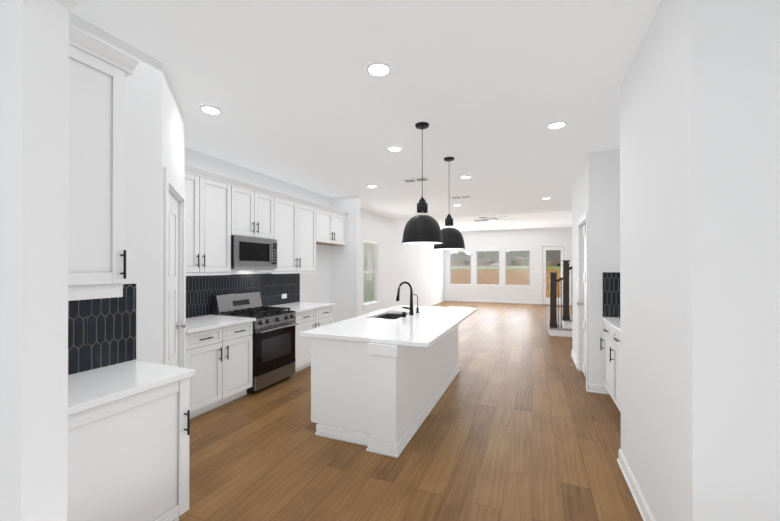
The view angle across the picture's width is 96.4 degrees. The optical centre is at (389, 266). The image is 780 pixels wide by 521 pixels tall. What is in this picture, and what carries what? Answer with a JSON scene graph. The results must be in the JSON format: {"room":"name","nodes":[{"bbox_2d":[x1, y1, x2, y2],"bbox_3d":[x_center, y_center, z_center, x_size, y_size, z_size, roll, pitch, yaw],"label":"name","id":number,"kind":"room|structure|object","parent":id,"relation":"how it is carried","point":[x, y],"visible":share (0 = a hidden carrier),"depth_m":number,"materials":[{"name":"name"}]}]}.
{"room":"kitchen","nodes":[
{"label":"kitchen","id":0,"kind":"room"},
{"bbox_2d":[162,64,184,364],"bbox_3d":[-1.823,0.056,2.841,0.120,2.930,0.990,0,0,-23],"label":"wall","id":1,"kind":"structure","parent":0,"point":[173,140],"depth_m":2.72,"materials":[{"name":"white paint"}]},
{"bbox_2d":[168,193,185,366],"bbox_3d":[-1.810,0.458,2.856,0.508,2.114,0.523,0,0,22],"label":"pantry door","id":2,"kind":"structure","parent":1,"relation":"in","point":[174,325],"depth_m":3.00,"materials":[{"name":"white wood"}]},
{"bbox_2d":[69,0,660,231],"bbox_3d":[1.883,-1.606,6.896,6.300,0.420,17.900,0,0,22],"label":"ceiling","id":3,"kind":"structure","parent":0,"point":[488,91],"depth_m":2.77,"materials":[{"name":"white paint"}]},
{"bbox_2d":[199,104,221,114],"bbox_3d":[-1.602,-1.400,3.114,0.190,0.016,0.190,0,0,22],"label":"recessed light","id":4,"kind":"object","parent":3,"relation":"in","point":[210,109],"visible":0.98,"depth_m":3.09,"materials":[{"name":"white plastic"}]},
{"bbox_2d":[366,61,391,76],"bbox_3d":[-0.079,-1.402,2.479,0.190,0.016,0.190,0,0,22],"label":"recessed light","id":5,"kind":"object","parent":3,"relation":"in","point":[378,68],"visible":1,"depth_m":2.46,"materials":[{"name":"white plastic"}]},
{"bbox_2d":[387,146,402,151],"bbox_3d":[0.058,-1.396,4.130,0.190,0.016,0.190,0,0,22],"label":"recessed light","id":6,"kind":"object","parent":3,"relation":"in","point":[394,148],"visible":0.98,"depth_m":4.10,"materials":[{"name":"white plastic"}]},
{"bbox_2d":[403,177,429,182],"bbox_3d":[0.418,-1.393,5.615,0.400,0.012,0.200,0,0,22],"label":"ceiling vent","id":7,"kind":"object","parent":3,"relation":"in","point":[414,180],"visible":1,"depth_m":5.61,"materials":[{"name":"grey metal"}]},
{"bbox_2d":[402,122,442,244],"bbox_3d":[0.319,-0.820,3.451,0.408,1.175,0.408,0,0,22],"label":"pendant light","id":8,"kind":"object","parent":3,"relation":"hanging from","point":[422,229],"visible":1,"depth_m":3.33,"materials":[{"name":"black metal"}]},
{"bbox_2d":[433,157,464,249],"bbox_3d":[0.766,-0.816,4.514,0.408,1.175,0.408,0,0,22],"label":"pendant light","id":9,"kind":"object","parent":3,"relation":"hanging from","point":[452,239],"visible":0.88,"depth_m":4.38,"materials":[{"name":"black metal"}]},
{"bbox_2d":[451,195,471,198],"bbox_3d":[1.428,-1.389,6.973,0.400,0.012,0.200,0,0,22],"label":"ceiling vent","id":10,"kind":"object","parent":3,"relation":"in","point":[461,197],"visible":1,"depth_m":6.96,"materials":[{"name":"grey metal"}]},
{"bbox_2d":[459,175,471,178],"bbox_3d":[1.176,-1.392,5.423,0.190,0.016,0.190,0,0,22],"label":"recessed light","id":11,"kind":"object","parent":3,"relation":"in","point":[465,177],"visible":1,"depth_m":5.40,"materials":[{"name":"white plastic"}]},
{"bbox_2d":[473,215,506,222],"bbox_3d":[3.131,-1.452,10.481,1.247,0.303,1.200,0,0,22],"label":"ceiling fan","id":12,"kind":"object","parent":3,"relation":"hanging from","point":[494,219],"visible":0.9,"depth_m":10.35,"materials":[{"name":"silver metal"}]},
{"bbox_2d":[546,121,566,128],"bbox_3d":[1.647,-1.399,3.446,0.190,0.016,0.190,0,0,22],"label":"recessed light","id":13,"kind":"object","parent":3,"relation":"in","point":[556,124],"visible":1,"depth_m":3.42,"materials":[{"name":"white plastic"}]},
{"bbox_2d":[0,0,779,520],"bbox_3d":[1.909,-0.141,6.783,6.170,3.350,17.720,0,0,22],"label":"wall","id":14,"kind":"structure","parent":0,"point":[676,194],"depth_m":1.48,"materials":[{"name":"white paint"}]},
{"bbox_2d":[185,164,232,275],"bbox_3d":[-2.273,-0.506,3.927,0.355,1.140,0.875,0,0,22],"label":"upper cabinet","id":15,"kind":"object","parent":14,"relation":"attached to","point":[221,209],"depth_m":3.96,"materials":[{"name":"white wood"}]},
{"bbox_2d":[233,180,276,239],"bbox_3d":[-1.962,-0.731,4.686,0.355,0.685,0.756,0,0,22],"label":"upper cabinet","id":16,"kind":"object","parent":14,"relation":"attached to","point":[254,206],"depth_m":4.60,"materials":[{"name":"white wood"}]},
{"bbox_2d":[231,235,276,268],"bbox_3d":[-1.913,-0.179,4.664,0.452,0.410,0.748,0,0,22],"label":"microwave","id":17,"kind":"object","parent":16,"relation":"attached to","point":[252,253],"visible":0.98,"depth_m":4.52,"materials":[{"name":"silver metal"}]},
{"bbox_2d":[255,192,316,271],"bbox_3d":[-1.620,-0.501,5.519,0.355,1.140,1.038,0,0,22],"label":"upper cabinet","id":18,"kind":"object","parent":14,"relation":"attached to","point":[296,217],"depth_m":5.42,"materials":[{"name":"white wood"}]},
{"bbox_2d":[317,204,347,245],"bbox_3d":[-1.228,-0.747,6.477,0.355,0.640,1.023,0,0,22],"label":"upper cabinet","id":19,"kind":"object","parent":14,"relation":"attached to","point":[331,222],"depth_m":6.36,"materials":[{"name":"white wood"}]},
{"bbox_2d":[363,240,379,309],"bbox_3d":[-0.507,0.188,8.804,0.145,1.695,0.970,0,0,22],"label":"window","id":20,"kind":"structure","parent":14,"relation":"in","point":[368,273],"depth_m":8.87,"materials":[{"name":"clear glass"}]},
{"bbox_2d":[163,167,587,388],"bbox_3d":[2.094,0.291,7.478,4.336,2.490,16.290,0,0,22],"label":"door frame","id":21,"kind":"structure","parent":14,"relation":"attached to","point":[174,188],"depth_m":3.19,"materials":[{"name":"white wood"}]},
{"bbox_2d":[424,299,444,305],"bbox_3d":[0.675,1.500,11.552,0.025,0.100,9.580,0,0,22],"label":"baseboard","id":22,"kind":"structure","parent":14,"relation":"attached to","point":[442,300],"depth_m":14.53,"materials":[{"name":"white wood"}]},
{"bbox_2d":[449,250,471,287],"bbox_3d":[3.184,0.096,15.746,1.070,1.665,0.145,0,0,22],"label":"window","id":23,"kind":"structure","parent":14,"relation":"in","point":[456,283],"depth_m":15.77,"materials":[{"name":"clear glass"}]},
{"bbox_2d":[475,250,499,287],"bbox_3d":[4.294,0.095,15.290,1.090,1.665,0.145,0,0,22],"label":"window","id":24,"kind":"structure","parent":14,"relation":"in","point":[484,285],"depth_m":15.30,"materials":[{"name":"clear glass"}]},
{"bbox_2d":[445,299,539,303],"bbox_3d":[4.362,1.512,15.205,4.015,0.100,0.025,0,0,22],"label":"baseboard","id":25,"kind":"structure","parent":14,"relation":"attached to","point":[461,300],"depth_m":15.15,"materials":[{"name":"white wood"}]},
{"bbox_2d":[504,249,531,288],"bbox_3d":[5.423,0.093,14.828,1.110,1.665,0.145,0,0,22],"label":"window","id":26,"kind":"structure","parent":14,"relation":"in","point":[516,286],"depth_m":14.82,"materials":[{"name":"clear glass"}]},
{"bbox_2d":[542,246,563,304],"bbox_3d":[6.693,0.356,14.285,0.806,2.393,0.114,0,0,22],"label":"back door","id":27,"kind":"structure","parent":14,"relation":"in","point":[546,300],"depth_m":14.37,"materials":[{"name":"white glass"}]},
{"bbox_2d":[571,349,577,368],"bbox_3d":[2.971,1.480,5.604,0.025,0.100,0.885,0,0,22],"label":"baseboard","id":28,"kind":"structure","parent":14,"relation":"attached to","point":[574,358],"depth_m":5.56,"materials":[{"name":"white wood"}]},
{"bbox_2d":[577,223,585,377],"bbox_3d":[2.642,0.464,4.745,0.109,2.113,0.750,0,0,22],"label":"closet door","id":29,"kind":"structure","parent":14,"relation":"in","point":[583,303],"depth_m":4.92,"materials":[{"name":"white wood"}]},
{"bbox_2d":[586,382,609,394],"bbox_3d":[2.784,1.475,4.102,0.820,0.100,0.025,0,0,22],"label":"baseboard","id":30,"kind":"structure","parent":14,"relation":"attached to","point":[594,388],"depth_m":4.22,"materials":[{"name":"white wood"}]},
{"bbox_2d":[617,448,655,520],"bbox_3d":[1.535,1.468,2.102,0.025,0.100,1.355,0,0,22],"label":"baseboard","id":31,"kind":"structure","parent":14,"relation":"attached to","point":[646,514],"depth_m":2.28,"materials":[{"name":"white wood"}]},
{"bbox_2d":[179,301,642,520],"bbox_3d":[1.836,1.594,6.904,6.400,0.120,17.900,0,0,22],"label":"floor","id":32,"kind":"structure","parent":0,"point":[520,423],"depth_m":2.84,"materials":[{"name":"brown wood"}]},
{"bbox_2d":[67,24,194,520],"bbox_3d":[-1.523,0.202,1.796,0.560,2.630,0.744,0,0,22],"label":"tall cabinet","id":33,"kind":"object","parent":32,"relation":"on","point":[128,432],"visible":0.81,"depth_m":1.78,"materials":[{"name":"white wood"}]},
{"bbox_2d":[186,320,252,418],"bbox_3d":[-2.113,1.081,3.856,0.700,0.886,0.874,0,0,22],"label":"base cabinet","id":34,"kind":"object","parent":32,"relation":"on","point":[221,359],"depth_m":3.69,"materials":[{"name":"white wood"}]},
{"bbox_2d":[186,316,255,331],"bbox_3d":[-2.092,0.619,3.849,0.745,0.034,0.874,0,0,22],"label":"countertop","id":35,"kind":"structure","parent":34,"relation":"on","point":[193,323],"depth_m":3.83,"materials":[{"name":"white stone"}]},
{"bbox_2d":[212,292,297,393],"bbox_3d":[-1.743,0.944,4.591,0.770,1.165,0.752,0,0,22],"label":"range","id":36,"kind":"object","parent":32,"relation":"on","point":[274,358],"visible":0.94,"depth_m":4.44,"materials":[{"name":"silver metal"}]},
{"bbox_2d":[253,308,332,372],"bbox_3d":[-1.461,1.086,5.449,0.701,0.886,1.037,0,0,22],"label":"base cabinet","id":37,"kind":"object","parent":32,"relation":"on","point":[319,317],"depth_m":5.12,"materials":[{"name":"white wood"}]},
{"bbox_2d":[269,300,332,311],"bbox_3d":[-1.437,0.624,5.446,0.745,0.034,1.047,0,0,22],"label":"countertop","id":38,"kind":"structure","parent":37,"relation":"on","point":[300,306],"depth_m":5.40,"materials":[{"name":"white stone"}]},
{"bbox_2d":[300,281,476,457],"bbox_3d":[0.218,0.854,4.126,1.218,1.342,2.632,0,0,22],"label":"kitchen island","id":39,"kind":"object","parent":32,"relation":"on","point":[382,380],"visible":1,"depth_m":3.10,"materials":[{"name":"white wood"}]},
{"bbox_2d":[547,260,571,336],"bbox_3d":[4.398,0.480,7.979,1.437,2.116,1.077,0,0,22],"label":"stairs","id":40,"kind":"structure","parent":32,"relation":"on","point":[563,328],"depth_m":7.73,"materials":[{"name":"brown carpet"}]},
{"bbox_2d":[600,272,620,412],"bbox_3d":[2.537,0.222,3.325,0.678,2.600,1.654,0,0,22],"label":"base cabinet","id":41,"kind":"object","parent":32,"relation":"on","point":[611,331],"visible":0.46,"depth_m":4.02,"materials":[{"name":"white wood"}]},
{"label":"outside","id":42,"kind":"structure","parent":0,"visible":0},
{"bbox_2d":[451,266,560,303],"bbox_3d":[21.915,1.138,52.983,120.000,2.300,125.000,0,0,22],"label":"ground","id":43,"kind":"structure","parent":42,"point":[553,267],"depth_m":27.64,"materials":[{"name":"green plant"}]},
{"bbox_2d":[364,243,373,301],"bbox_3d":[-2.251,-0.377,18.583,6.150,4.500,8.796,0,0,22],"label":"trees","id":44,"kind":"object","parent":43,"relation":"on","point":[370,281],"depth_m":14.32,"materials":[{"name":"green plant"}]},
{"bbox_2d":[451,254,479,264],"bbox_3d":[12.675,-1.143,64.722,8.800,2.300,6.300,0,0,22],"label":"house","id":45,"kind":"structure","parent":43,"relation":"on","point":[457,259],"depth_m":61.58,"materials":[{"name":"grey"}]},
{"bbox_2d":[480,253,526,265],"bbox_3d":[19.549,-1.160,59.743,7.300,2.300,6.300,0,0,22],"label":"house","id":46,"kind":"structure","parent":43,"relation":"on","point":[487,257],"depth_m":56.82,"materials":[{"name":"grey"}]},
{"bbox_2d":[451,269,560,298],"bbox_3d":[8.447,1.013,20.132,60.000,1.730,0.090,0,0,22],"label":"fence","id":47,"kind":"object","parent":43,"relation":"on","point":[462,276],"depth_m":20.69,"materials":[{"name":"brown wood"}]},
{"bbox_2d":[454,250,560,265],"bbox_3d":[28.976,-2.381,65.964,66.282,4.825,7.472,0,0,22],"label":"trees","id":48,"kind":"object","parent":43,"relation":"on","point":[481,256],"depth_m":66.76,"materials":[{"name":"green plant"}]},
{"bbox_2d":[546,251,560,265],"bbox_3d":[16.007,-0.236,30.930,4.200,2.500,4.300,0,0,22],"label":"house","id":49,"kind":"structure","parent":43,"relation":"on","point":[550,258],"depth_m":29.77,"materials":[{"name":"grey"}]}
]}

